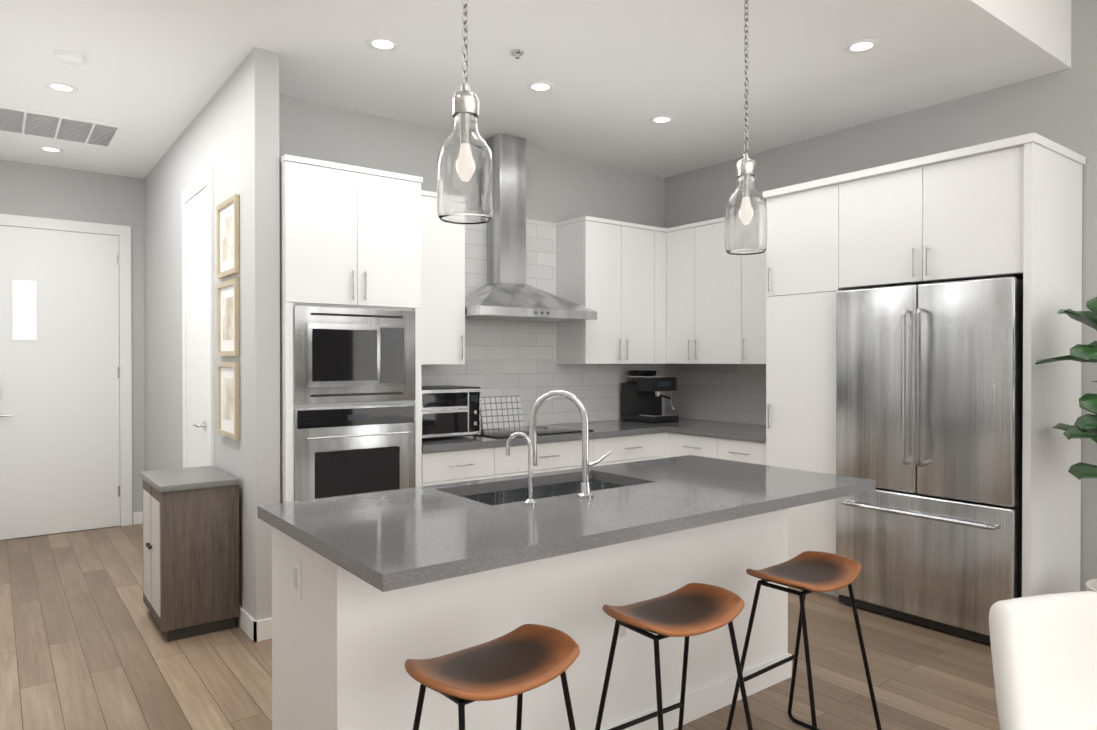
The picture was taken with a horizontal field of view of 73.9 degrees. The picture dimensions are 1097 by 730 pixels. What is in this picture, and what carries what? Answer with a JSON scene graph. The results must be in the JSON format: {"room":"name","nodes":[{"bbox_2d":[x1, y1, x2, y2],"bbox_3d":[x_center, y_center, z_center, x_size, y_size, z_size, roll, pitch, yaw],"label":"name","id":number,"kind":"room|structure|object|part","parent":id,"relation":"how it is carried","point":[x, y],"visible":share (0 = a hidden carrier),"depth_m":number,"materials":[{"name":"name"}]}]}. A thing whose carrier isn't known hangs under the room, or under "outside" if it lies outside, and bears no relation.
{"room":"kitchen","nodes":[
{"label":"kitchen","id":0,"kind":"room"},
{"bbox_2d":[0,160,144,539],"bbox_3d":[-4.061,-0.116,5.877,1.650,2.950,0.120,0,1,-37],"label":"wall","id":1,"kind":"structure","parent":0,"point":[34,190],"depth_m":6.08,"materials":[{"name":"grey paint"}]},
{"bbox_2d":[0,225,119,539],"bbox_3d":[-3.982,0.136,5.850,0.940,2.434,0.018,0,1,-37],"label":"entry door","id":2,"kind":"structure","parent":1,"relation":"in","point":[59,439],"depth_m":5.88,"materials":[{"name":"white wood"}]},
{"bbox_2d":[10,278,38,341],"bbox_3d":[-4.118,-0.430,5.736,0.180,0.490,0.006,0,1,-37],"label":"window frame","id":3,"kind":"structure","parent":2,"relation":"attached to","point":[11,314],"depth_m":5.71,"materials":[{"name":"white"}]},
{"bbox_3d":[-4.116,-0.430,5.733,0.150,0.460,0.001,0,1,-37],"label":"entry door glass pane","id":4,"kind":"part","parent":2,"relation":"part of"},
{"bbox_2d":[0,214,131,525],"bbox_3d":[-3.948,0.094,5.876,1.034,2.530,0.020,0,1,-37],"label":"door frame","id":5,"kind":"structure","parent":1,"relation":"attached to","point":[125,346],"depth_m":6.14,"materials":[{"name":"white wood"}]},
{"bbox_3d":[-3.982,-1.128,5.842,0.948,0.086,0.020,0,1,-37],"label":"entry door trim","id":6,"kind":"part","parent":5,"relation":"part of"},
{"bbox_2d":[133,512,142,524],"bbox_3d":[-3.501,1.307,6.230,0.077,0.100,0.013,0,1,-37],"label":"baseboard","id":7,"kind":"structure","parent":1,"relation":"attached to","point":[137,517],"depth_m":6.22,"materials":[{"name":"white wood"}]},
{"bbox_2d":[144,47,279,620],"bbox_3d":[-2.412,-0.110,4.977,0.120,2.950,3.310,0,1,-37],"label":"wall","id":8,"kind":"structure","parent":0,"point":[229,135],"depth_m":3.82,"materials":[{"name":"grey paint"}]},
{"bbox_2d":[182,190,186,467],"bbox_3d":[-2.438,0.101,4.899,0.018,2.530,0.086,0,1,-37],"label":"door frame","id":9,"kind":"structure","parent":8,"relation":"attached to","point":[184,331],"depth_m":4.88,"materials":[{"name":"white"}]},
{"bbox_2d":[185,170,206,202],"bbox_3d":[-2.221,-1.119,4.606,0.018,0.086,0.628,0,1,-37],"label":"door frame","id":10,"kind":"structure","parent":8,"relation":"attached to","point":[195,187],"depth_m":4.57,"materials":[{"name":"white wood"}]},
{"bbox_2d":[186,187,207,467],"bbox_3d":[-2.220,0.145,4.617,0.009,2.434,0.620,0,1,-37],"label":"closet door","id":11,"kind":"structure","parent":8,"relation":"in","point":[196,312],"depth_m":4.61,"materials":[{"name":"white wood"}]},
{"bbox_2d":[203,421,206,430],"bbox_3d":[-2.082,0.369,4.422,0.010,0.056,0.056,0,1,-37],"label":"rose","id":12,"kind":"object","parent":11,"relation":"attached to","point":[205,425],"visible":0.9,"depth_m":4.41,"materials":[{"name":"silver metal"}]},
{"bbox_2d":[207,167,213,465],"bbox_3d":[-2.005,0.105,4.331,0.018,2.530,0.086,0,1,-37],"label":"door frame","id":13,"kind":"structure","parent":8,"relation":"attached to","point":[210,323],"depth_m":4.30,"materials":[{"name":"white wood"}]},
{"bbox_2d":[217,194,238,278],"bbox_3d":[-1.755,-0.693,3.991,0.022,0.410,0.390,0,1,-37],"label":"picture frame","id":14,"kind":"object","parent":8,"relation":"attached to","point":[227,237],"visible":1,"depth_m":3.98,"materials":[{"name":"beige wood"}]},
{"bbox_2d":[223,214,232,260],"bbox_3d":[-1.754,-0.693,3.991,0.001,0.230,0.210,0,1,-37],"label":"art","id":15,"kind":"object","parent":14,"relation":"attached to","point":[227,218],"depth_m":3.98},
{"bbox_2d":[217,278,239,355],"bbox_3d":[-1.755,-0.253,3.994,0.022,0.410,0.390,0,1,-37],"label":"picture frame","id":16,"kind":"object","parent":8,"relation":"attached to","point":[228,317],"visible":1,"depth_m":3.97,"materials":[{"name":"beige wood"}]},
{"bbox_2d":[223,297,232,339],"bbox_3d":[-1.754,-0.253,3.994,0.001,0.230,0.210,0,1,-37],"label":"art","id":17,"kind":"object","parent":16,"relation":"attached to","point":[227,301],"depth_m":3.99},
{"bbox_2d":[217,362,239,439],"bbox_3d":[-1.755,0.187,3.997,0.022,0.410,0.390,0,1,-37],"label":"picture frame","id":18,"kind":"object","parent":8,"relation":"attached to","point":[228,399],"visible":1,"depth_m":3.98,"materials":[{"name":"beige wood"}]},
{"bbox_2d":[223,378,232,420],"bbox_3d":[-1.754,0.187,3.997,0.001,0.230,0.210,0,1,-37],"label":"art","id":19,"kind":"object","parent":18,"relation":"attached to","point":[227,382],"depth_m":4.00},
{"bbox_2d":[236,605,256,641],"bbox_3d":[-2.461,1.316,4.942,0.013,0.100,3.323,0,1,-37],"label":"baseboard","id":20,"kind":"structure","parent":8,"relation":"attached to","point":[245,620],"depth_m":3.71,"materials":[{"name":"white wood"}]},
{"bbox_2d":[253,618,271,641],"bbox_3d":[-1.410,1.325,3.662,0.133,0.100,0.013,0,1,-37],"label":"baseboard","id":21,"kind":"structure","parent":8,"relation":"attached to","point":[264,629],"depth_m":3.65,"materials":[{"name":"white wood"}]},
{"bbox_2d":[279,94,664,425],"bbox_3d":[-0.397,-0.112,5.238,3.400,2.950,0.120,0,1,-37],"label":"wall","id":22,"kind":"structure","parent":0,"point":[560,188],"depth_m":4.87,"materials":[{"name":"grey paint"}]},
{"bbox_2d":[427,191,464,364],"bbox_3d":[-0.808,-0.532,4.620,0.452,1.060,0.339,0,1,-37],"label":"upper cabinet","id":23,"kind":"object","parent":22,"relation":"attached to","point":[445,241],"depth_m":4.53,"materials":[{"name":"white wood"}]},
{"bbox_3d":[-0.712,-0.516,4.493,0.449,1.027,0.019,0,1,-37],"label":"door","id":24,"kind":"part","parent":23,"relation":"part of","materials":[{"name":"white wood"}]},
{"bbox_2d":[465,133,596,322],"bbox_3d":[-0.194,-0.947,4.982,0.960,1.271,0.504,0,1,-37],"label":"range hood","id":25,"kind":"object","parent":22,"relation":"attached to","point":[506,292],"visible":1,"depth_m":5.01,"materials":[{"name":"silver metal"}]},
{"bbox_2d":[421,219,664,428],"bbox_3d":[-0.051,-0.311,5.420,2.625,1.514,0.006,0,1,-37],"label":"backsplash","id":26,"kind":"structure","parent":22,"relation":"attached to","point":[508,358],"depth_m":5.36,"materials":[{"name":"tile"}]},
{"bbox_2d":[556,216,658,363],"bbox_3d":[0.440,-0.539,5.572,0.700,1.060,0.339,0,1,-37],"label":"upper cabinet","id":27,"kind":"object","parent":22,"relation":"attached to","point":[607,267],"depth_m":5.41,"materials":[{"name":"white wood"}]},
{"bbox_3d":[0.398,-0.522,5.339,0.347,1.027,0.019,0,1,-37],"label":"door","id":28,"kind":"part","parent":27,"relation":"part of","materials":[{"name":"white wood"}]},
{"bbox_3d":[0.676,-0.524,5.551,0.347,1.027,0.019,0,1,-37],"label":"door","id":29,"kind":"part","parent":27,"relation":"part of","materials":[{"name":"white wood"}]},
{"bbox_2d":[659,227,666,363],"bbox_3d":[0.778,-0.541,5.830,0.149,1.060,0.339,0,1,-37],"label":"upper cabinet","id":30,"kind":"object","parent":22,"relation":"attached to","point":[662,231],"depth_m":5.71,"materials":[{"name":"white wood"}]},
{"bbox_2d":[0,524,999,729],"bbox_3d":[0.754,1.423,2.379,5.290,0.080,11.540,0,1,-37],"label":"floor","id":31,"kind":"structure","parent":0,"point":[85,644],"depth_m":3.34,"materials":[{"name":"brown wood"}]},
{"bbox_2d":[140,466,239,641],"bbox_3d":[-1.940,0.982,3.918,0.385,0.782,0.604,0,1,-37],"label":"base cabinet","id":32,"kind":"object","parent":31,"relation":"on","point":[190,551],"visible":1,"depth_m":3.71,"materials":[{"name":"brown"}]},
{"bbox_2d":[279,154,426,502],"bbox_3d":[-1.200,0.156,4.134,0.758,2.430,0.644,0,1,-37],"label":"tall cabinet","id":33,"kind":"object","parent":31,"relation":"on","point":[371,292],"depth_m":3.86,"materials":[{"name":"white wood"}]},
{"bbox_3d":[-1.176,-0.671,3.784,0.376,0.707,0.019,0,1,-37],"label":"tall door","id":34,"kind":"part","parent":33,"relation":"part of","materials":[{"name":"white wood"}]},
{"bbox_3d":[-1.037,-0.422,3.858,0.009,0.154,0.034,0,1,-37],"label":"tall door handle","id":35,"kind":"part","parent":33,"relation":"part of","materials":[{"name":"silver metal"}]},
{"bbox_3d":[-1.022,-0.052,3.898,0.674,0.500,0.031,0,1,-37],"label":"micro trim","id":36,"kind":"part","parent":33,"relation":"part of","materials":[{"name":"silver metal"}]},
{"bbox_2d":[294,403,415,500],"bbox_3d":[-1.011,0.578,3.889,0.674,0.720,0.066,0,1,-37],"label":"oven","id":37,"kind":"object","parent":33,"relation":"in","point":[341,449],"depth_m":3.87,"materials":[{"name":"silver glass"}]},
{"bbox_2d":[310,313,402,317],"bbox_3d":[-1.012,-0.263,3.884,0.514,0.012,0.001,0,1,-37],"label":"vent","id":38,"kind":"object","parent":33,"relation":"attached to","point":[312,315],"depth_m":3.88,"materials":[{"name":"silver metal"}]},
{"bbox_2d":[311,392,402,396],"bbox_3d":[-1.012,0.157,3.887,0.514,0.012,0.001,0,1,-37],"label":"vent","id":39,"kind":"object","parent":33,"relation":"attached to","point":[313,394],"depth_m":3.88,"materials":[{"name":"silver metal"}]},
{"bbox_3d":[-1.009,-0.052,3.882,0.554,0.330,0.010,0,1,-37],"label":"micro door","id":40,"kind":"part","parent":33,"relation":"part of","materials":[{"name":"silver metal"}]},
{"bbox_3d":[-0.981,-0.422,3.900,0.009,0.154,0.034,0,1,-37],"label":"tall door handle","id":41,"kind":"part","parent":33,"relation":"part of","materials":[{"name":"silver metal"}]},
{"bbox_3d":[-0.875,-0.673,4.014,0.376,0.707,0.019,0,1,-37],"label":"tall door","id":42,"kind":"part","parent":33,"relation":"part of","materials":[{"name":"white wood"}]},
{"bbox_3d":[-0.853,-0.053,3.994,0.140,0.300,0.002,0,1,-37],"label":"micro panel","id":43,"kind":"part","parent":33,"relation":"part of","materials":[{"name":"black glass"}]},
{"bbox_2d":[427,448,498,485],"bbox_3d":[-0.709,0.931,4.529,0.486,0.875,0.620,0,1,-37],"label":"base cabinet","id":44,"kind":"object","parent":31,"relation":"on","point":[476,463],"depth_m":4.29,"materials":[{"name":"white wood"}]},
{"bbox_3d":[-0.511,0.585,4.266,0.154,0.009,0.034,0,1,-37],"label":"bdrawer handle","id":45,"kind":"part","parent":44,"relation":"part of","materials":[{"name":"silver metal"}]},
{"bbox_2d":[405,624,579,729],"bbox_3d":[-0.133,1.046,1.800,0.435,0.684,0.384,0,1,-40],"label":"bar stool","id":46,"kind":"object","parent":31,"relation":"on","point":[519,661],"visible":1,"depth_m":1.77,"materials":[{"name":"leather"}]},
{"bbox_3d":[-0.133,1.069,1.800,0.425,0.638,0.384,0,1,-40],"label":"frame","id":47,"kind":"part","parent":46,"relation":"part of","materials":[{"name":"black metal"}]},
{"bbox_2d":[272,506,796,729],"bbox_3d":[0.070,0.943,2.827,2.074,0.874,0.592,0,1,-37],"label":"kitchen island","id":48,"kind":"object","parent":31,"relation":"on","point":[372,592],"depth_m":2.41,"materials":[{"name":"white wood"}]},
{"bbox_2d":[292,557,300,599],"bbox_3d":[-0.770,0.652,2.230,0.007,0.115,0.070,0,1,-37],"label":"outlet","id":49,"kind":"object","parent":48,"relation":"attached to","point":[296,561],"depth_m":2.22,"materials":[{"name":"white plastic"}]},
{"bbox_2d":[258,455,875,593],"bbox_3d":[0.176,0.486,2.686,2.130,0.040,0.980,0,1,-37],"label":"island countertop","id":50,"kind":"structure","parent":48,"relation":"on","point":[400,539],"depth_m":2.29,"materials":[{"name":"grey stone"}]},
{"bbox_2d":[466,474,629,501],"bbox_3d":[0.001,0.606,2.824,0.804,0.226,0.414,0,1,-37],"label":"sink","id":51,"kind":"object","parent":50,"relation":"in","point":[495,495],"depth_m":3.03,"materials":[{"name":"grey metal"}]},
{"bbox_2d":[615,619,629,644],"bbox_3d":[0.265,0.939,2.613,0.070,0.115,0.007,0,1,-37],"label":"outlet","id":52,"kind":"object","parent":48,"relation":"attached to","point":[623,638],"depth_m":2.61,"materials":[{"name":"white plastic"}]},
{"bbox_2d":[499,440,598,476],"bbox_3d":[-0.198,0.928,4.919,0.800,0.875,0.620,0,1,-37],"label":"base cabinet","id":53,"kind":"object","parent":31,"relation":"on","point":[567,454],"depth_m":4.67,"materials":[{"name":"white wood"}]},
{"bbox_3d":[0.000,0.583,4.656,0.154,0.009,0.034,0,1,-37],"label":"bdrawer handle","id":54,"kind":"part","parent":53,"relation":"part of","materials":[{"name":"silver metal"}]},
{"bbox_2d":[599,432,662,465],"bbox_3d":[0.410,0.925,5.383,0.729,0.875,0.620,0,1,-37],"label":"base cabinet","id":55,"kind":"object","parent":31,"relation":"on","point":[624,449],"depth_m":5.12,"materials":[{"name":"white wood"}]},
{"bbox_2d":[427,418,722,451],"bbox_3d":[0.144,0.469,5.162,2.615,0.039,0.645,0,1,-37],"label":"countertop","id":56,"kind":"structure","parent":55,"relation":"on","point":[614,427],"depth_m":4.78,"materials":[{"name":"grey stone"}]},
{"bbox_2d":[421,385,480,438],"bbox_3d":[-0.692,0.294,4.555,0.440,0.315,0.412,0,1,-37],"label":"toaster oven","id":57,"kind":"object","parent":56,"relation":"on","point":[448,411],"visible":0.65,"depth_m":4.42,"materials":[{"name":"black metal"}]},
{"bbox_3d":[-0.620,0.210,4.394,0.310,0.085,0.002,0,1,-37],"label":"glass","id":58,"kind":"part","parent":57,"relation":"part of","materials":[{"name":"black glass"}]},
{"bbox_3d":[-0.620,0.350,4.396,0.310,0.125,0.002,0,1,-37],"label":"glass","id":59,"kind":"part","parent":57,"relation":"part of","materials":[{"name":"black glass"}]},
{"bbox_3d":[-0.609,0.269,4.380,0.284,0.009,0.034,0,1,-37],"label":"handle","id":60,"kind":"part","parent":57,"relation":"part of","materials":[{"name":"silver metal"}]},
{"bbox_3d":[-0.459,0.289,4.518,0.075,0.245,0.002,0,1,-37],"label":"panel","id":61,"kind":"part","parent":57,"relation":"part of","materials":[{"name":"black glass"}]},
{"bbox_2d":[481,395,522,428],"bbox_3d":[-0.330,0.333,5.153,0.340,0.230,0.014,0,-10,-37],"label":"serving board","id":62,"kind":"object","parent":56,"relation":"on","point":[501,412],"visible":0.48,"depth_m":5.14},
{"bbox_2d":[477,424,594,439],"bbox_3d":[-0.146,0.445,4.930,0.780,0.009,0.480,0,1,-37],"label":"cooktop","id":63,"kind":"object","parent":56,"relation":"in","point":[541,430],"depth_m":4.92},
{"bbox_2d":[622,370,678,422],"bbox_3d":[0.821,0.243,5.753,0.280,0.400,0.422,0,1,-37],"label":"coffee maker","id":64,"kind":"object","parent":56,"relation":"on","point":[642,399],"visible":1,"depth_m":5.72,"materials":[{"name":"black plastic"}]},
{"bbox_2d":[641,413,675,416],"bbox_3d":[0.857,0.390,5.708,0.240,0.006,0.160,0,1,-37],"label":"tray","id":65,"kind":"object","parent":64,"relation":"on","point":[642,414],"depth_m":5.69,"materials":[{"name":"silver metal"}]},
{"bbox_2d":[595,583,752,729],"bbox_3d":[0.374,1.043,2.174,0.435,0.684,0.384,0,0,-35],"label":"bar stool","id":66,"kind":"object","parent":31,"relation":"on","point":[687,611],"visible":1,"depth_m":2.16,"materials":[{"name":"leather"}]},
{"bbox_3d":[0.374,0.726,2.172,0.446,0.061,0.284,0,0,-35],"label":"seat","id":67,"kind":"part","parent":66,"relation":"part of","materials":[{"name":"leather"}]},
{"bbox_2d":[671,432,766,464],"bbox_3d":[1.365,0.926,5.186,0.649,0.875,0.889,0,1,-37],"label":"base cabinet","id":68,"kind":"object","parent":31,"relation":"on","point":[733,448],"depth_m":4.96,"materials":[{"name":"white wood"}]},
{"bbox_2d":[667,422,762,439],"bbox_3d":[1.380,0.468,5.167,0.644,0.039,0.845,0,1,-37],"label":"countertop","id":69,"kind":"structure","parent":68,"relation":"on","point":[748,431],"depth_m":5.16,"materials":[{"name":"grey stone"}]},
{"bbox_2d":[763,176,838,596],"bbox_3d":[1.787,0.138,4.627,0.649,2.460,0.496,0,1,-37],"label":"tall cabinet","id":70,"kind":"object","parent":31,"relation":"on","point":[799,294],"depth_m":4.41,"materials":[{"name":"white wood"}]},
{"bbox_3d":[1.389,0.323,4.586,0.034,0.154,0.009,0,1,-37],"label":"pantry door handle","id":71,"kind":"part","parent":70,"relation":"part of","materials":[{"name":"silver metal"}]},
{"bbox_3d":[1.389,-0.537,4.580,0.034,0.154,0.009,0,1,-37],"label":"pantry door handle","id":72,"kind":"part","parent":70,"relation":"part of","materials":[{"name":"silver metal"}]},
{"bbox_3d":[1.536,0.419,4.437,0.019,1.697,0.493,0,1,-37],"label":"pantry door","id":73,"kind":"part","parent":70,"relation":"part of","materials":[{"name":"white wood"}]},
{"bbox_3d":[1.536,-0.741,4.429,0.019,0.617,0.493,0,1,-37],"label":"pantry door","id":74,"kind":"part","parent":70,"relation":"part of","materials":[{"name":"white wood"}]},
{"bbox_2d":[726,551,881,729],"bbox_3d":[0.897,1.040,2.560,0.435,0.684,0.384,0,1,-39],"label":"bar stool","id":75,"kind":"object","parent":31,"relation":"on","point":[806,572],"visible":1,"depth_m":2.56,"materials":[{"name":"leather"}]},
{"bbox_3d":[0.897,0.724,2.558,0.446,0.061,0.284,0,1,-39],"label":"seat","id":76,"kind":"part","parent":75,"relation":"part of","materials":[{"name":"leather"}]},
{"bbox_2d":[836,277,1022,644],"bbox_3d":[2.157,0.469,3.996,0.730,1.783,0.916,0,1,-37],"label":"refrigerator","id":77,"kind":"object","parent":31,"relation":"on","point":[929,408],"visible":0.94,"depth_m":3.74,"materials":[{"name":"grey metal"}]},
{"bbox_3d":[1.807,0.124,4.016,0.071,1.095,0.455,0,1,-37],"label":"door","id":78,"kind":"part","parent":77,"relation":"part of","materials":[{"name":"silver metal"}]},
{"bbox_3d":[1.870,0.113,3.822,0.066,0.821,0.022,0,1,-37],"label":"handle","id":79,"kind":"part","parent":77,"relation":"part of","materials":[{"name":"silver metal"}]},
{"bbox_3d":[1.893,0.773,3.796,0.066,0.021,0.798,0,1,-37],"label":"handle","id":80,"kind":"part","parent":77,"relation":"part of","materials":[{"name":"silver metal"}]},
{"bbox_3d":[1.916,0.114,3.762,0.066,0.821,0.022,0,1,-37],"label":"handle","id":81,"kind":"part","parent":77,"relation":"part of","materials":[{"name":"silver metal"}]},
{"bbox_3d":[1.947,0.998,3.839,0.071,0.634,0.916,0,1,-37],"label":"drawer","id":82,"kind":"part","parent":77,"relation":"part of","materials":[{"name":"silver metal"}]},
{"bbox_3d":[2.086,0.127,3.650,0.071,1.095,0.455,0,1,-37],"label":"door","id":83,"kind":"part","parent":77,"relation":"part of","materials":[{"name":"silver metal"}]},
{"bbox_2d":[989,591,1096,729],"bbox_3d":[1.305,0.981,1.534,0.502,0.821,0.635,0,0,-15],"label":"dining chair","id":84,"kind":"object","parent":31,"relation":"on","point":[1044,654],"visible":1,"depth_m":1.73,"materials":[{"name":"white leather"}]},
{"bbox_2d":[1035,297,1096,591],"bbox_3d":[2.467,0.527,2.990,0.931,1.705,0.873,0,1,-37],"label":"fiddle leaf fig","id":85,"kind":"object","parent":31,"relation":"on","point":[1084,426],"visible":1,"depth_m":3.05,"materials":[{"name":"green plant"}]},
{"bbox_2d":[0,0,1070,178],"bbox_3d":[-0.990,-1.847,4.642,5.050,0.530,5.790,0,1,-37],"label":"ceiling","id":86,"kind":"structure","parent":0,"point":[153,75],"depth_m":3.83,"materials":[{"name":"white paint"}]},
{"bbox_2d":[37,146,63,152],"bbox_3d":[-3.660,-1.584,5.367,0.160,0.006,0.160,0,1,-37],"label":"recessed light","id":87,"kind":"object","parent":86,"relation":"in","point":[50,149],"visible":1,"depth_m":5.37,"materials":[{"name":"white"}]},
{"bbox_2d":[44,82,77,92],"bbox_3d":[-2.769,-1.575,4.148,0.160,0.006,0.160,0,1,-37],"label":"recessed light","id":88,"kind":"object","parent":86,"relation":"in","point":[60,87],"visible":0.96,"depth_m":4.14,"materials":[{"name":"white"}]},
{"bbox_2d":[0,104,127,149],"bbox_3d":[-3.268,-1.576,4.861,0.730,0.015,0.640,0,1,-37],"label":"ceiling vent","id":89,"kind":"object","parent":86,"relation":"in","point":[14,120],"visible":1,"depth_m":4.84,"materials":[{"name":"white metal"}]},
{"bbox_2d":[54,50,84,64],"bbox_3d":[-2.435,-1.559,3.711,0.130,0.034,0.130,0,1,-37],"label":"smoke detector","id":90,"kind":"object","parent":86,"relation":"attached to","point":[68,57],"visible":1,"depth_m":3.68,"materials":[{"name":"white plastic"}]},
{"bbox_2d":[366,37,399,51],"bbox_3d":[-0.812,-1.571,3.578,0.160,0.006,0.160,0,1,-37],"label":"recessed light","id":91,"kind":"object","parent":86,"relation":"in","point":[384,44],"visible":1,"depth_m":3.57,"materials":[{"name":"white"}]},
{"bbox_2d":[437,0,493,223],"bbox_3d":[-0.233,-0.986,2.049,0.159,1.155,0.159,0,1,-37],"label":"pendant light","id":92,"kind":"object","parent":86,"relation":"hanging from","point":[465,179],"visible":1,"depth_m":2.00,"materials":[{"name":"clear glass"}]},
{"bbox_3d":[-0.233,-0.569,2.052,0.159,0.321,0.159,0,1,-37],"label":"glass","id":93,"kind":"part","parent":92,"relation":"part of","materials":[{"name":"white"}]},
{"bbox_3d":[-0.233,-1.166,2.048,0.021,0.781,0.021,0,1,-37],"label":"chain","id":94,"kind":"part","parent":92,"relation":"part of","materials":[{"name":"silver metal"}]},
{"bbox_2d":[511,49,523,58],"bbox_3d":[-0.157,-1.560,3.676,0.068,0.030,0.068,0,1,-37],"label":"sprinkler","id":95,"kind":"object","parent":86,"relation":"attached to","point":[517,53],"visible":0.96,"depth_m":3.66,"materials":[{"name":"silver metal"}]},
{"bbox_2d":[527,81,554,92],"bbox_3d":[-0.044,-1.575,4.138,0.160,0.006,0.160,0,1,-37],"label":"recessed light","id":96,"kind":"object","parent":86,"relation":"in","point":[540,86],"visible":0.96,"depth_m":4.13,"materials":[{"name":"white"}]},
{"bbox_2d":[649,115,673,123],"bbox_3d":[0.731,-1.579,4.705,0.160,0.006,0.160,0,1,-37],"label":"recessed light","id":97,"kind":"object","parent":86,"relation":"in","point":[663,119],"visible":0.98,"depth_m":4.70,"materials":[{"name":"white"}]},
{"bbox_2d":[725,0,767,254],"bbox_3d":[0.760,-1.001,2.807,0.159,1.135,0.159,0,1,-37],"label":"pendant light","id":98,"kind":"object","parent":86,"relation":"hanging from","point":[746,226],"visible":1,"depth_m":2.76,"materials":[{"name":"clear glass"}]},
{"bbox_3d":[0.760,-0.594,2.810,0.159,0.321,0.159,0,1,-37],"label":"glass","id":99,"kind":"part","parent":98,"relation":"part of","materials":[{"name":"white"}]},
{"bbox_3d":[0.760,-1.180,2.806,0.021,0.758,0.021,0,1,-37],"label":"chain","id":100,"kind":"part","parent":98,"relation":"part of","materials":[{"name":"silver metal"}]},
{"bbox_2d":[844,39,878,53],"bbox_3d":[1.546,-1.571,3.603,0.160,0.006,0.160,0,1,-37],"label":"recessed light","id":101,"kind":"object","parent":86,"relation":"in","point":[861,46],"visible":1,"depth_m":3.60,"materials":[{"name":"white"}]},
{"bbox_2d":[665,0,1096,591],"bbox_3d":[2.809,-0.318,3.934,0.120,3.380,11.540,0,1,-37],"label":"wall","id":102,"kind":"structure","parent":0,"point":[1059,106],"depth_m":4.21,"materials":[{"name":"grey paint"}]},
{"bbox_2d":[667,224,690,363],"bbox_3d":[1.142,-0.540,5.724,0.338,1.060,0.310,0,1,-37],"label":"upper cabinet","id":103,"kind":"object","parent":102,"relation":"attached to","point":[678,237],"depth_m":5.62,"materials":[{"name":"white wood"}]},
{"bbox_3d":[1.021,-0.524,5.618,0.019,1.027,0.286,0,1,-37],"label":"door","id":104,"kind":"part","parent":103,"relation":"part of","materials":[{"name":"white wood"}]},
{"bbox_2d":[691,217,738,363],"bbox_3d":[1.367,-0.538,5.430,0.338,1.060,0.430,0,1,-37],"label":"upper cabinet","id":105,"kind":"object","parent":102,"relation":"attached to","point":[714,271],"depth_m":5.35,"materials":[{"name":"white wood"}]},
{"bbox_3d":[1.239,-0.522,5.333,0.019,1.027,0.427,0,1,-37],"label":"door","id":106,"kind":"part","parent":105,"relation":"part of","materials":[{"name":"white wood"}]},
{"bbox_2d":[665,364,765,424],"bbox_3d":[1.443,-0.312,5.620,0.006,1.514,1.487,0,1,-37],"label":"backsplash","id":107,"kind":"structure","parent":102,"relation":"attached to","point":[734,393],"depth_m":5.75,"materials":[{"name":"tile"}]},
{"bbox_2d":[739,253,762,363],"bbox_3d":[1.627,-0.535,5.088,0.338,1.060,0.430,0,1,-37],"label":"upper cabinet","id":108,"kind":"object","parent":102,"relation":"attached to","point":[750,266],"depth_m":5.09,"materials":[{"name":"white wood"}]},
{"bbox_3d":[1.373,-0.111,5.116,0.034,0.154,0.009,0,1,-37],"label":"door handle","id":109,"kind":"part","parent":108,"relation":"part of","materials":[{"name":"silver metal"}]},
{"bbox_3d":[1.500,-0.520,4.991,0.019,1.027,0.427,0,1,-37],"label":"door","id":110,"kind":"part","parent":108,"relation":"part of","materials":[{"name":"white wood"}]},
{"bbox_2d":[835,133,1078,291],"bbox_3d":[2.229,-0.766,4.041,0.649,0.645,0.959,0,1,-37],"label":"upper cabinet","id":111,"kind":"object","parent":102,"relation":"attached to","point":[1008,207],"depth_m":3.71,"materials":[{"name":"white wood"}]},
{"bbox_3d":[1.832,-0.746,4.041,0.019,0.602,0.477,0,1,-37],"label":"overfridge door","id":112,"kind":"part","parent":111,"relation":"part of","materials":[{"name":"white wood"}]},
{"bbox_3d":[1.935,-0.542,3.863,0.034,0.154,0.009,0,1,-37],"label":"overfridge door handle","id":113,"kind":"part","parent":111,"relation":"part of","materials":[{"name":"silver metal"}]},
{"bbox_3d":[1.977,-0.542,3.808,0.034,0.154,0.009,0,1,-37],"label":"overfridge door handle","id":114,"kind":"part","parent":111,"relation":"part of","materials":[{"name":"silver metal"}]},
{"bbox_3d":[2.123,-0.743,3.660,0.019,0.602,0.477,0,1,-37],"label":"overfridge door","id":115,"kind":"part","parent":111,"relation":"part of","materials":[{"name":"white wood"}]},
{"bbox_2d":[1086,579,1096,591],"bbox_3d":[2.566,1.178,3.143,0.410,0.400,0.410,0,1,-37],"label":"pot","id":116,"kind":"object","parent":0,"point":[1091,585],"depth_m":3.26,"materials":[{"name":"white ceramic"}]}
]}

